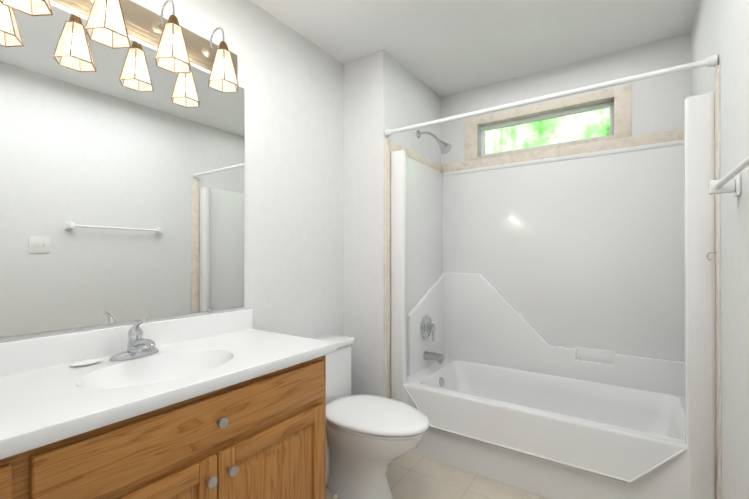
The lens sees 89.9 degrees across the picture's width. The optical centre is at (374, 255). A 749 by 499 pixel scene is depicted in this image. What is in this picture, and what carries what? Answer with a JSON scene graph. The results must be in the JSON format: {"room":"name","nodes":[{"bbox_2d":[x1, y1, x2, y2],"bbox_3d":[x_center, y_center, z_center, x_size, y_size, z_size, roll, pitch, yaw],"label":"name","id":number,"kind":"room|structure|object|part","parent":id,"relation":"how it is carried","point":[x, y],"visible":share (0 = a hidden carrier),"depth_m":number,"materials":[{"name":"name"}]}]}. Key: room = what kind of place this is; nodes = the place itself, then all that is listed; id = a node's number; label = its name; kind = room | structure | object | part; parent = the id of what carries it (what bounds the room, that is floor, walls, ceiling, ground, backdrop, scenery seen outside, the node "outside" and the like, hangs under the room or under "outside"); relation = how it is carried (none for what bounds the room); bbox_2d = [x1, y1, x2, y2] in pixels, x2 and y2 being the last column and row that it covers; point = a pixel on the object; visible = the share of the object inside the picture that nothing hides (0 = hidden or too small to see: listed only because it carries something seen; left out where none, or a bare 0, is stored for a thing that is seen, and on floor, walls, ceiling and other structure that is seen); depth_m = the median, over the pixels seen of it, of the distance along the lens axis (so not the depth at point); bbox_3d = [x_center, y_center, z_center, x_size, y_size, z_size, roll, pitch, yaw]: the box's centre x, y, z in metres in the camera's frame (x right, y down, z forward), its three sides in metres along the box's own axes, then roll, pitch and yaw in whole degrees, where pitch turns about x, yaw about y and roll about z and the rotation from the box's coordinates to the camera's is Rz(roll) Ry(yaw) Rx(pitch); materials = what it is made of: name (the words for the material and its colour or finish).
{"room":"bathroom","nodes":[
{"label":"bathroom","id":0,"kind":"room"},
{"bbox_2d":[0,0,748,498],"bbox_3d":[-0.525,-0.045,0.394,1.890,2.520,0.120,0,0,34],"label":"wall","id":1,"kind":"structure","parent":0,"point":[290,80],"depth_m":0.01,"materials":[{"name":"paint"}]},
{"bbox_2d":[0,0,238,92],"bbox_3d":[-0.870,-0.862,1.376,0.213,0.270,0.985,0,0,34],"label":"vanity light bar","id":2,"kind":"object","parent":1,"relation":"attached to","point":[113,24],"visible":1,"depth_m":1.43,"materials":[{"name":"beige glass"}]},
{"bbox_2d":[0,2,243,336],"bbox_3d":[-0.955,-0.289,1.431,0.007,1.092,1.076,0,0,34],"label":"wall mirror","id":3,"kind":"object","parent":1,"relation":"attached to","point":[121,184],"visible":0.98,"depth_m":1.39,"materials":[{"name":"silver mirror"}]},
{"bbox_2d":[481,101,613,155],"bbox_3d":[1.213,-0.888,2.720,0.890,0.245,0.035,0,0,34],"label":"transom","id":4,"kind":"object","parent":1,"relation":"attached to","point":[591,108],"visible":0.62,"depth_m":2.67,"materials":[{"name":"clear glass"}]},
{"bbox_2d":[385,54,716,136],"bbox_3d":[0.724,-0.778,1.942,1.561,0.048,0.048,0,0,34],"label":"shower curtain rod","id":5,"kind":"object","parent":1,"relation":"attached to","point":[709,61],"visible":1,"depth_m":1.78,"materials":[{"name":"white plastic"}]},
{"bbox_2d":[383,65,721,498],"bbox_3d":[0.969,0.076,2.296,1.574,2.295,0.933,0,0,34],"label":"trim","id":6,"kind":"structure","parent":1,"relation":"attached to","point":[622,137],"depth_m":2.39,"materials":[{"name":"stone"}]},
{"bbox_2d":[708,156,748,196],"bbox_3d":[0.967,-0.227,0.968,0.074,0.068,0.692,0,0,34],"label":"towel rail","id":7,"kind":"object","parent":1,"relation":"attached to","point":[730,182],"visible":1,"depth_m":1.20,"materials":[{"name":"white plastic"}]},
{"bbox_2d":[344,50,440,398],"bbox_3d":[0.168,-0.035,2.800,0.316,2.520,0.864,0,0,34],"label":"wall pillar","id":8,"kind":"structure","parent":0,"point":[384,90],"depth_m":2.45,"materials":[{"name":"paint"}]},
{"bbox_2d":[416,130,451,154],"bbox_3d":[0.426,-0.812,2.673,0.255,0.206,0.086,0,0,34],"label":"shower head","id":9,"kind":"object","parent":8,"relation":"attached to","point":[445,147],"visible":1,"depth_m":2.63},
{"bbox_2d":[326,452,548,498],"bbox_3d":[0.231,1.270,1.493,2.130,0.100,3.185,0,0,34],"label":"floor","id":10,"kind":"structure","parent":0,"point":[410,475],"depth_m":2.00,"materials":[{"name":"tile"}]},
{"bbox_2d":[0,309,335,498],"bbox_3d":[-0.707,0.722,1.279,0.578,0.994,1.131,0,0,34],"label":"bathroom vanity","id":11,"kind":"object","parent":10,"relation":"on","point":[227,405],"visible":1,"depth_m":1.18,"materials":[{"name":"brown wood"}]},
{"bbox_2d":[109,319,158,361],"bbox_3d":[-0.829,0.297,1.340,0.168,0.144,0.164,0,0,34],"label":"faucet","id":12,"kind":"object","parent":11,"relation":"on","point":[135,352],"depth_m":1.35,"materials":[{"name":"silver metal"}]},
{"bbox_2d":[312,334,429,498],"bbox_3d":[-0.082,0.858,1.960,0.786,0.735,0.448,0,0,34],"label":"toilet","id":13,"kind":"object","parent":10,"relation":"on","point":[370,439],"visible":0.69,"depth_m":1.84,"materials":[{"name":"white ceramic"}]},
{"bbox_3d":[0.005,0.810,1.900,0.575,0.050,0.404,0,0,34],"label":"seat lid","id":14,"kind":"part","parent":13,"relation":"part of","materials":[{"name":"white plastic"}]},
{"bbox_2d":[391,92,715,498],"bbox_3d":[0.958,0.276,2.281,1.568,1.894,0.824,0,0,34],"label":"shower","id":15,"kind":"object","parent":10,"relation":"on","point":[553,328],"visible":0.9,"depth_m":2.36,"materials":[{"name":"white plastic"}]},
{"bbox_3d":[0.427,0.596,2.666,0.140,0.327,0.168,0,0,34],"label":"valve spout","id":16,"kind":"part","parent":15,"relation":"part of","materials":[{"name":"silver metal"}]},
{"bbox_2d":[250,0,698,96],"bbox_3d":[0.231,-1.350,1.504,2.130,0.100,3.185,0,0,34],"label":"ceiling","id":17,"kind":"structure","parent":0,"point":[441,48],"depth_m":2.17,"materials":[{"name":"paint"}]},
{"label":"outside","id":18,"kind":"structure","parent":0,"visible":0},
{"bbox_2d":[485,108,609,153],"bbox_3d":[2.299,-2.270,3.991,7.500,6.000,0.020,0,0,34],"label":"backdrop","id":19,"kind":"structure","parent":18,"point":[601,119],"depth_m":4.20,"materials":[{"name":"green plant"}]}
]}

